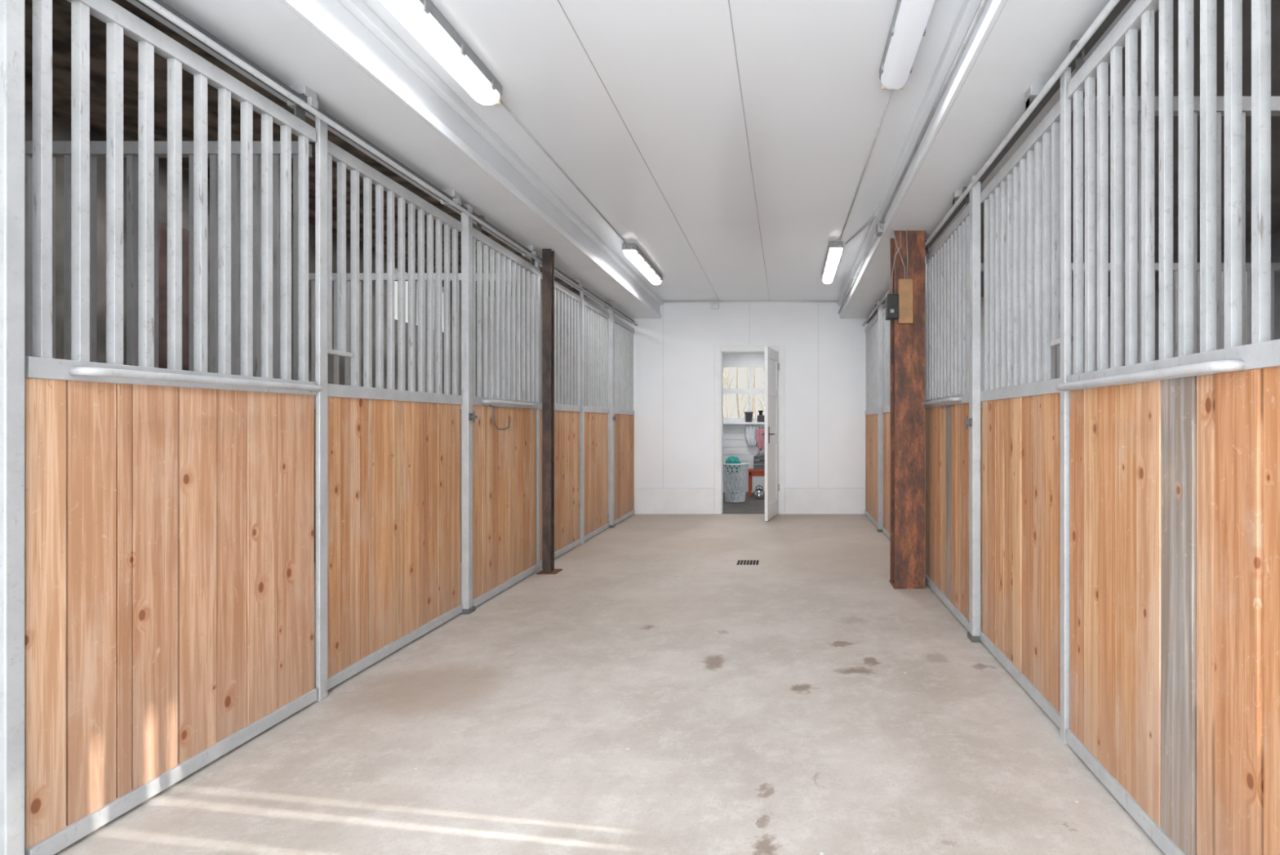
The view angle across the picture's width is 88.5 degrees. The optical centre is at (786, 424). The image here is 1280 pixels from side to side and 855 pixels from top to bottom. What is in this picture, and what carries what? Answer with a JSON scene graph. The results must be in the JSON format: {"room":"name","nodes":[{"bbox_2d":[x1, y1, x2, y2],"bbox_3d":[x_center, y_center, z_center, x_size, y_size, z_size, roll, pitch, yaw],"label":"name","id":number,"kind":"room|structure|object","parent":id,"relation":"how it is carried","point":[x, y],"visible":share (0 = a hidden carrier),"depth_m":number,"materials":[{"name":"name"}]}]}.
{"room":"farm building","nodes":[
{"label":"farm building","id":0,"kind":"room"},
{"bbox_2d":[24,102,476,396],"bbox_3d":[-3.950,-0.245,2.625,0.100,2.800,11.250,0,0,0],"label":"wall","id":1,"kind":"structure","parent":0,"point":[61,128],"depth_m":4.01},
{"bbox_2d":[158,220,189,370],"bbox_3d":[-3.855,-0.770,4.009,0.050,0.950,0.431,0,0,0],"label":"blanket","id":2,"kind":"object","parent":1,"relation":"hanging from","point":[162,228],"visible":0.15,"depth_m":3.97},
{"bbox_2d":[394,267,444,332],"bbox_3d":[-3.950,-1.305,6.875,0.060,0.520,1.150,0,0,0],"label":"window","id":3,"kind":"structure","parent":1,"relation":"in","point":[395,268],"depth_m":6.86,"materials":[{"name":"white paint"}]},
{"bbox_2d":[24,0,586,296],"bbox_3d":[-3.060,-1.695,2.625,1.880,0.100,11.250,0,0,0],"label":"ceiling","id":4,"kind":"structure","parent":0,"point":[61,9],"depth_m":3.33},
{"bbox_2d":[126,0,659,318],"bbox_3d":[-1.875,-1.533,2.625,0.490,0.344,11.250,0,0,0],"label":"ceiling","id":5,"kind":"structure","parent":0,"point":[268,33],"depth_m":2.85,"materials":[{"name":"paint"}]},
{"bbox_2d":[134,0,637,325],"bbox_3d":[-1.962,-1.310,4.650,0.107,0.102,7.100,0,0,0],"label":"door track","id":6,"kind":"object","parent":5,"relation":"attached to","point":[291,92],"visible":0.99,"depth_m":2.63,"materials":[{"name":"metal"}]},
{"bbox_2d":[24,0,321,854],"bbox_3d":[-1.939,-0.092,2.151,0.102,2.470,1.007,0,0,0],"label":"door","id":7,"kind":"structure","parent":6,"relation":"hanging from","point":[169,513],"depth_m":1.99,"materials":[{"name":"brown wood"}]},
{"bbox_2d":[472,215,537,606],"bbox_3d":[-1.939,-0.092,4.497,0.102,2.470,1.045,0,0,0],"label":"door","id":8,"kind":"structure","parent":6,"relation":"hanging from","point":[504,461],"depth_m":4.44,"materials":[{"name":"brown wood"}]},
{"bbox_2d":[488,404,510,430],"bbox_3d":[-1.905,-0.045,4.266,0.040,0.170,0.168,0,0,23],"label":"hook","id":9,"kind":"object","parent":8,"relation":"hanging from","point":[494,423],"visible":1,"depth_m":4.20,"materials":[{"name":"metal"}]},
{"bbox_2d":[613,315,635,524],"bbox_3d":[-1.968,-0.041,7.730,0.044,2.368,0.980,0,0,0],"label":"door","id":10,"kind":"structure","parent":6,"relation":"hanging from","point":[624,424],"depth_m":7.72,"materials":[{"name":"brown wood"}]},
{"bbox_2d":[280,0,661,318],"bbox_3d":[-1.619,-1.386,2.625,0.022,0.050,11.250,0,0,0],"label":"ceiling beam","id":11,"kind":"structure","parent":5,"relation":"attached to","point":[300,7],"depth_m":2.85,"materials":[{"name":"metal"}]},
{"bbox_2d":[53,492,1165,854],"bbox_3d":[0.150,1.205,3.900,8.300,0.100,14.200,0,0,0],"label":"floor","id":12,"kind":"structure","parent":0,"point":[656,692],"depth_m":2.38,"materials":[{"name":"concrete"}]},
{"bbox_2d":[0,0,24,854],"bbox_3d":[-1.970,-0.103,1.611,0.060,2.516,0.042,0,0,0],"label":"post","id":13,"kind":"object","parent":12,"relation":"on","point":[11,11],"visible":1,"depth_m":1.60,"materials":[{"name":"grey metal"}]},
{"bbox_2d":[24,141,311,380],"bbox_3d":[-2.955,-0.026,2.718,1.850,2.338,0.044,0,0,0],"label":"wall","id":14,"kind":"structure","parent":12,"relation":"on","point":[60,148],"depth_m":2.71,"materials":[{"name":"grey metal"}]},
{"bbox_2d":[315,111,327,701],"bbox_3d":[-1.955,-0.075,2.692,0.020,2.460,0.047,0,0,0],"label":"post","id":15,"kind":"object","parent":12,"relation":"on","point":[321,144],"visible":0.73,"depth_m":2.68,"materials":[{"name":"grey metal"}]},
{"bbox_2d":[308,272,511,568],"bbox_3d":[-2.955,-0.026,5.078,1.850,2.338,0.044,0,0,0],"label":"wall","id":16,"kind":"structure","parent":12,"relation":"on","point":[311,275],"depth_m":5.07,"materials":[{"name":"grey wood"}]},
{"bbox_2d":[459,204,475,613],"bbox_3d":[-1.960,-0.095,3.932,0.065,2.500,0.081,0,0,0],"label":"post","id":17,"kind":"object","parent":12,"relation":"on","point":[468,607],"visible":0.89,"depth_m":3.90,"materials":[{"name":"grey metal"}]},
{"bbox_2d":[468,411,477,422],"bbox_3d":[-1.923,-0.045,3.930,0.035,0.070,0.048,0,0,0],"label":"latch","id":18,"kind":"object","parent":17,"relation":"attached to","point":[472,416],"depth_m":3.92,"materials":[{"name":"metal"}]},
{"bbox_2d":[327,139,609,689],"bbox_3d":[-1.993,-0.041,4.933,0.044,2.368,4.395,0,0,0],"label":"wall","id":19,"kind":"structure","parent":12,"relation":"on","point":[393,455],"depth_m":3.32,"materials":[{"name":"brown wood"}]},
{"bbox_2d":[534,260,539,570],"bbox_3d":[-1.970,-0.085,5.058,0.030,2.480,0.045,0,0,0],"label":"post","id":20,"kind":"object","parent":12,"relation":"on","point":[536,263],"visible":0.49,"depth_m":5.04,"materials":[{"name":"grey metal"}]},
{"bbox_2d":[536,248,562,573],"bbox_3d":[-1.850,-0.103,5.000,0.150,2.516,0.140,0,0,0],"label":"steel post","id":21,"kind":"object","parent":12,"relation":"on","point":[548,255],"visible":1,"depth_m":4.96,"materials":[{"name":"brown metal"}]},
{"bbox_2d":[579,290,584,544],"bbox_3d":[-1.970,-0.065,6.169,0.030,2.440,0.042,0,0,0],"label":"post","id":22,"kind":"object","parent":12,"relation":"on","point":[581,292],"visible":0.86,"depth_m":6.15,"materials":[{"name":"grey metal"}]},
{"bbox_2d":[608,308,615,528],"bbox_3d":[-1.960,-0.085,7.178,0.065,2.480,0.093,0,0,0],"label":"post","id":23,"kind":"object","parent":12,"relation":"on","point":[612,525],"visible":0.81,"depth_m":7.15,"materials":[{"name":"grey metal"}]},
{"bbox_2d":[723,462,749,502],"bbox_3d":[-0.768,0.868,9.600,0.426,0.576,0.350,0,0,0],"label":"laundry basket","id":24,"kind":"object","parent":12,"relation":"on","point":[728,495],"visible":0.94,"depth_m":9.50,"materials":[{"name":"white plastic"}]},
{"bbox_2d":[724,455,741,473],"bbox_3d":[-0.806,0.608,9.603,0.266,0.262,0.240,0,0,0],"label":"cloth","id":25,"kind":"object","parent":24,"relation":"in","point":[731,460],"visible":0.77,"depth_m":9.53,"materials":[{"name":"teal fabric"}]},
{"bbox_2d":[735,560,759,564],"bbox_3d":[-0.321,1.153,5.341,0.190,0.003,0.200,0,0,0],"label":"floor drain","id":26,"kind":"object","parent":12,"relation":"on","point":[739,562],"visible":1,"depth_m":5.32,"materials":[{"name":"metal"}]},
{"bbox_2d":[747,468,764,497],"bbox_3d":[-0.319,0.938,10.300,0.612,0.435,0.300,0,0,0],"label":"bench","id":27,"kind":"object","parent":12,"relation":"on","point":[752,472],"visible":0.43,"depth_m":10.17,"materials":[{"name":"red paint"}]},
{"bbox_2d":[753,455,764,469],"bbox_3d":[-0.332,0.612,10.297,0.382,0.214,0.265,0,0,0],"label":"crate","id":28,"kind":"object","parent":27,"relation":"on","point":[757,464],"visible":0.38,"depth_m":10.17,"materials":[{"name":"grey plastic"}]},
{"bbox_2d":[755,448,764,460],"bbox_3d":[-0.332,0.487,10.301,0.347,0.187,0.219,0,0,0],"label":"cloth","id":29,"kind":"object","parent":28,"relation":"in","point":[761,453],"visible":0.38,"depth_m":10.24,"materials":[{"name":"white fabric"}]},
{"bbox_2d":[751,484,764,498],"bbox_3d":[-0.434,1.049,9.958,0.184,0.212,0.155,0,0,35],"label":"kettle","id":30,"kind":"object","parent":12,"relation":"on","point":[758,494],"visible":1,"depth_m":9.90,"materials":[{"name":"silver metal"}]},
{"bbox_2d":[876,300,883,532],"bbox_3d":[1.017,-0.085,6.896,0.070,2.480,0.085,0,0,0],"label":"post","id":31,"kind":"object","parent":12,"relation":"on","point":[880,317],"visible":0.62,"depth_m":6.87,"materials":[{"name":"grey metal"}]},
{"bbox_2d":[882,306,889,538],"bbox_3d":[1.048,-0.041,6.390,0.044,2.368,0.940,0,0,0],"label":"post","id":32,"kind":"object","parent":12,"relation":"on","point":[886,410],"depth_m":6.65,"materials":[{"name":"grey metal"}]},
{"bbox_2d":[888,230,925,588],"bbox_3d":[0.868,-0.103,4.601,0.222,2.516,0.217,0,0,0],"label":"steel column","id":33,"kind":"structure","parent":12,"relation":"on","point":[907,341],"depth_m":4.50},
{"bbox_2d":[891,230,901,293],"bbox_3d":[0.766,-1.133,4.473,0.082,0.457,0.025,0,0,-22],"label":"cable","id":34,"kind":"object","parent":33,"relation":"attached to","point":[900,230],"visible":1,"depth_m":4.46,"materials":[{"name":"grey plastic"}]},
{"bbox_2d":[893,229,905,279],"bbox_3d":[0.790,-1.188,4.481,0.085,0.347,0.018,0,0,8],"label":"cable","id":35,"kind":"object","parent":33,"relation":"attached to","point":[893,229],"visible":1,"depth_m":4.48,"materials":[{"name":"grey plastic"}]},
{"bbox_2d":[897,279,913,324],"bbox_3d":[0.834,-0.860,4.482,0.102,0.310,0.035,0,0,0],"label":"wooden block","id":36,"kind":"object","parent":33,"relation":"attached to","point":[905,286],"visible":0.98,"depth_m":4.46,"materials":[{"name":"brown wood"}]},
{"bbox_2d":[885,293,898,319],"bbox_3d":[0.742,-0.820,4.487,0.083,0.170,0.086,0,0,0],"label":"control box","id":37,"kind":"object","parent":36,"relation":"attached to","point":[891,300],"visible":1,"depth_m":4.45,"materials":[{"name":"black plastic"}]},
{"bbox_2d":[906,229,907,279],"bbox_3d":[0.845,-1.188,4.484,0.017,0.346,0.008,0,0,-27],"label":"cable","id":38,"kind":"object","parent":33,"relation":"attached to","point":[906,229],"visible":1,"depth_m":4.48,"materials":[{"name":"grey plastic"}]},
{"bbox_2d":[924,249,925,573],"bbox_3d":[1.020,-0.085,4.750,0.040,2.480,0.050,0,0,0],"label":"post","id":39,"kind":"object","parent":12,"relation":"on","point":[925,250],"visible":0.02,"depth_m":4.72,"materials":[{"name":"grey metal"}]},
{"bbox_2d":[967,175,981,641],"bbox_3d":[1.014,-0.085,3.435,0.065,2.480,0.088,0,0,0],"label":"post","id":40,"kind":"object","parent":12,"relation":"on","point":[974,634],"visible":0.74,"depth_m":3.40,"materials":[{"name":"grey metal"}]},
{"bbox_2d":[964,415,972,428],"bbox_3d":[0.973,-0.010,3.430,0.035,0.070,0.048,0,0,0],"label":"latch","id":41,"kind":"object","parent":40,"relation":"attached to","point":[966,421],"depth_m":3.43,"materials":[{"name":"metal"}]},
{"bbox_2d":[980,97,1073,728],"bbox_3d":[1.048,-0.041,2.877,0.044,2.368,1.025,0,0,0],"label":"door","id":42,"kind":"structure","parent":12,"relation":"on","point":[1020,399],"depth_m":2.81,"materials":[{"name":"brown wood"}]},
{"bbox_2d":[1060,66,1071,743],"bbox_3d":[1.018,-0.075,2.332,0.025,2.460,0.040,0,0,0],"label":"post","id":43,"kind":"object","parent":12,"relation":"on","point":[1065,102],"visible":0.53,"depth_m":2.31,"materials":[{"name":"grey metal"}]},
{"bbox_2d":[980,262,1279,578],"bbox_3d":[2.635,-0.026,4.758,3.090,2.338,0.044,0,0,0],"label":"wall","id":44,"kind":"structure","parent":12,"relation":"on","point":[1275,267],"depth_m":4.75,"materials":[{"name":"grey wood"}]},
{"bbox_2d":[1083,96,1279,370],"bbox_3d":[2.635,-0.026,2.348,3.090,2.338,0.044,0,0,0],"label":"wall","id":45,"kind":"structure","parent":12,"relation":"on","point":[1246,100],"depth_m":2.34,"materials":[{"name":"grey metal"}]},
{"bbox_2d":[361,0,964,301],"bbox_3d":[-0.460,-1.645,2.625,2.380,0.120,11.250,0,0,0],"label":"ceiling","id":46,"kind":"structure","parent":0,"point":[815,100],"depth_m":3.28,"materials":[{"name":"white paint"}]},
{"bbox_2d":[378,0,502,105],"bbox_3d":[-1.390,-1.532,2.348,0.132,0.106,1.316,0,0,0],"label":"lamp","id":47,"kind":"object","parent":46,"relation":"attached to","point":[422,19],"visible":1,"depth_m":2.56,"materials":[{"name":"grey plastic"}]},
{"bbox_2d":[337,0,663,305],"bbox_3d":[-1.607,-1.560,2.625,0.045,0.050,11.250,0,0,0],"label":"ceiling beam","id":48,"kind":"structure","parent":46,"relation":"attached to","point":[358,9],"depth_m":3.22,"materials":[{"name":"metal"}]},
{"bbox_2d":[500,100,626,244],"bbox_3d":[-1.400,-1.579,4.315,0.012,0.012,2.530,0,0,0],"label":"cable","id":49,"kind":"object","parent":46,"relation":"attached to","point":[501,102],"visible":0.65,"depth_m":3.85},
{"bbox_2d":[557,0,719,300],"bbox_3d":[-0.854,-1.589,2.625,0.004,0.011,11.250,0,0,0],"label":"trim","id":50,"kind":"structure","parent":46,"relation":"attached to","point":[557,0],"depth_m":3.25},
{"bbox_2d":[622,244,662,284],"bbox_3d":[-1.385,-1.532,6.220,0.132,0.106,1.260,0,0,0],"label":"lamp","id":51,"kind":"object","parent":46,"relation":"attached to","point":[632,251],"visible":1,"depth_m":5.99,"materials":[{"name":"grey plastic"}]},
{"bbox_2d":[728,0,769,300],"bbox_3d":[-0.216,-1.589,2.625,0.004,0.011,11.250,0,0,0],"label":"trim","id":52,"kind":"structure","parent":46,"relation":"attached to","point":[728,0],"depth_m":3.25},
{"bbox_2d":[821,241,843,284],"bbox_3d":[0.435,-1.532,6.160,0.132,0.106,1.280,0,0,0],"label":"lamp","id":53,"kind":"object","parent":46,"relation":"attached to","point":[835,249],"visible":1,"depth_m":5.88,"materials":[{"name":"grey plastic"}]},
{"bbox_2d":[844,215,877,244],"bbox_3d":[0.612,-1.512,5.105,0.072,0.141,1.006,0,0,-7],"label":"cable","id":54,"kind":"object","parent":46,"relation":"attached to","point":[874,216],"visible":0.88,"depth_m":5.14,"materials":[{"name":"grey plastic"}]},
{"bbox_2d":[839,89,893,240],"bbox_3d":[0.480,-1.579,4.200,0.012,0.012,2.600,0,0,-1],"label":"cable","id":55,"kind":"object","parent":46,"relation":"attached to","point":[891,91],"visible":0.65,"depth_m":3.74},
{"bbox_2d":[879,0,935,89],"bbox_3d":[0.475,-1.532,2.218,0.132,0.106,1.296,0,0,0],"label":"lamp","id":56,"kind":"object","parent":46,"relation":"attached to","point":[910,17],"visible":1,"depth_m":2.49,"materials":[{"name":"grey plastic"}]},
{"bbox_2d":[838,0,982,305],"bbox_3d":[0.688,-1.560,2.625,0.045,0.050,11.250,0,0,0],"label":"ceiling beam","id":57,"kind":"structure","parent":46,"relation":"attached to","point":[968,11],"depth_m":3.15,"materials":[{"name":"metal"}]},
{"bbox_2d":[723,353,764,492],"bbox_3d":[-0.600,-0.095,10.944,3.600,2.500,0.112,0,0,0],"label":"wall","id":58,"kind":"structure","parent":0,"point":[735,442],"depth_m":10.89,"materials":[{"name":"white paint"}]},
{"bbox_2d":[723,362,764,424],"bbox_3d":[-0.725,-0.522,10.860,1.250,1.045,0.200,0,0,0],"label":"window","id":59,"kind":"structure","parent":58,"relation":"in","point":[744,383],"depth_m":10.93,"materials":[{"name":"glass"}]},
{"bbox_2d":[744,411,753,422],"bbox_3d":[-0.636,-0.122,10.830,0.156,0.175,0.156,0,0,0],"label":"plant pot","id":60,"kind":"object","parent":59,"relation":"on","point":[748,415],"visible":0.96,"depth_m":10.78,"materials":[{"name":"grey plastic"}]},
{"bbox_2d":[757,410,764,422],"bbox_3d":[-0.433,-0.135,10.825,0.120,0.200,0.090,0,0,0],"label":"bottle","id":61,"kind":"object","parent":59,"relation":"on","point":[760,417],"visible":1,"depth_m":10.79,"materials":[{"name":"black plastic"}]},
{"bbox_3d":[-0.578,-0.008,10.839,0.016,0.039,0.113,0,0,0],"label":"wall hook","id":62,"kind":"object","parent":58,"relation":"attached to","visible":0},
{"bbox_2d":[745,425,759,446],"bbox_3d":[-0.578,0.196,10.826,0.242,0.363,0.052,0,0,0],"label":"towel","id":63,"kind":"object","parent":62,"relation":"hanging from","point":[750,430],"visible":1,"depth_m":10.82,"materials":[{"name":"white fabric"}]},
{"bbox_3d":[-0.403,0.052,10.839,0.016,0.039,0.113,0,0,0],"label":"wall hook","id":64,"kind":"object","parent":58,"relation":"attached to","visible":0},
{"bbox_2d":[755,428,764,449],"bbox_3d":[-0.403,0.256,10.786,0.230,0.362,0.050,0,0,0],"label":"towel","id":65,"kind":"object","parent":64,"relation":"hanging from","point":[760,438],"visible":0.7,"depth_m":10.78,"materials":[{"name":"pink fabric"}]},
{"bbox_2d":[494,296,1110,513],"bbox_3d":[0.150,-0.315,8.310,8.300,2.940,0.120,0,0,0],"label":"wall","id":66,"kind":"structure","parent":0,"point":[691,331],"depth_m":8.25,"materials":[{"name":"white paint"}]},
{"bbox_2d":[662,304,663,488],"bbox_3d":[-1.588,-0.380,8.254,0.004,2.410,0.012,0,0,0],"label":"trim","id":67,"kind":"structure","parent":66,"relation":"attached to","point":[663,304],"depth_m":8.25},
{"bbox_2d":[635,488,714,513],"bbox_3d":[-1.440,0.990,8.245,1.020,0.330,0.010,0,0,0],"label":"baseboard","id":68,"kind":"structure","parent":66,"relation":"attached to","point":[647,500],"depth_m":8.24,"materials":[{"name":"white paint"}]},
{"bbox_2d":[714,345,784,514],"bbox_3d":[-0.472,0.072,8.299,0.905,2.165,0.142,0,0,0],"label":"trim","id":69,"kind":"structure","parent":66,"relation":"attached to","point":[717,348],"depth_m":8.23,"materials":[{"name":"white paint"}]},
{"bbox_2d":[663,301,837,302],"bbox_3d":[-0.460,-1.573,8.230,2.240,0.020,0.020,0,0,0],"label":"conduit","id":70,"kind":"object","parent":66,"relation":"attached to","point":[664,301],"visible":1,"depth_m":8.22,"materials":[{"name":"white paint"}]},
{"bbox_2d":[761,346,779,520],"bbox_3d":[-0.193,0.112,7.892,0.149,2.063,0.698,0,0,6],"label":"door","id":71,"kind":"structure","parent":66,"relation":"in","point":[771,365],"depth_m":7.81,"materials":[{"name":"white paint"}]},
{"bbox_2d":[817,302,818,488],"bbox_3d":[0.412,-0.380,8.254,0.004,2.410,0.012,0,0,0],"label":"trim","id":72,"kind":"structure","parent":66,"relation":"attached to","point":[818,303],"depth_m":8.25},
{"bbox_2d":[785,488,865,513],"bbox_3d":[0.502,0.990,8.245,1.035,0.330,0.010,0,0,0],"label":"baseboard","id":73,"kind":"structure","parent":66,"relation":"attached to","point":[797,500],"depth_m":8.24,"materials":[{"name":"white paint"}]},
{"bbox_2d":[840,0,1006,318],"bbox_3d":[0.699,-1.386,2.625,0.022,0.050,11.250,0,0,0],"label":"trim","id":74,"kind":"structure","parent":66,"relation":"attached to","point":[997,6],"depth_m":2.83,"materials":[{"name":"paint"}]},
{"bbox_2d":[841,0,1136,318],"bbox_3d":[0.955,-1.533,2.625,0.490,0.344,11.250,0,0,0],"label":"ceiling","id":75,"kind":"structure","parent":0,"point":[1028,41],"depth_m":2.78,"materials":[{"name":"paint"}]},
{"bbox_2d":[837,231,875,313],"bbox_3d":[0.672,-1.430,6.455,0.018,0.018,3.590,0,0,0],"label":"conduit","id":76,"kind":"object","parent":75,"relation":"attached to","point":[874,235],"visible":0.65,"depth_m":5.86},
{"bbox_2d":[875,221,885,236],"bbox_3d":[0.680,-1.405,4.590,0.060,0.080,0.140,0,0,0],"label":"junction box","id":77,"kind":"object","parent":75,"relation":"attached to","point":[879,227],"visible":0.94,"depth_m":4.55,"materials":[{"name":"grey plastic"}]},
{"bbox_2d":[880,0,988,223],"bbox_3d":[0.672,-1.430,0.765,0.018,0.018,7.530,0,0,0],"label":"conduit","id":78,"kind":"object","parent":75,"relation":"attached to","point":[984,3],"visible":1,"depth_m":2.75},
{"bbox_2d":[862,0,1130,325],"bbox_3d":[1.019,-1.310,4.650,0.092,0.102,7.100,0,0,0],"label":"door track","id":79,"kind":"object","parent":75,"relation":"attached to","point":[1039,95],"visible":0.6,"depth_m":2.58,"materials":[{"name":"metal"}]},
{"bbox_2d":[864,314,877,527],"bbox_3d":[1.028,-0.041,7.580,0.044,2.368,1.280,0,0,0],"label":"door","id":80,"kind":"structure","parent":79,"relation":"hanging from","point":[871,331],"depth_m":7.60,"materials":[{"name":"brown wood"}]},
{"bbox_2d":[920,186,969,631],"bbox_3d":[0.999,-0.092,4.093,0.102,2.470,1.215,0,0,0],"label":"door","id":81,"kind":"structure","parent":79,"relation":"hanging from","point":[947,402],"depth_m":4.03,"materials":[{"name":"brown wood"}]},
{"bbox_2d":[1056,0,1279,854],"bbox_3d":[0.999,-0.092,1.735,0.102,2.470,1.130,0,0,0],"label":"door","id":82,"kind":"structure","parent":79,"relation":"hanging from","point":[1175,462],"depth_m":1.65,"materials":[{"name":"brown wood"}]},
{"bbox_2d":[980,0,1279,296],"bbox_3d":[2.750,-1.695,2.625,3.100,0.100,11.250,0,0,0],"label":"ceiling","id":83,"kind":"structure","parent":0,"point":[1246,4],"depth_m":3.53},
{"bbox_2d":[1155,231,1279,359],"bbox_3d":[4.250,-0.245,2.625,0.100,2.800,11.250,0,0,0],"label":"wall","id":84,"kind":"structure","parent":0,"point":[1275,237],"depth_m":5.79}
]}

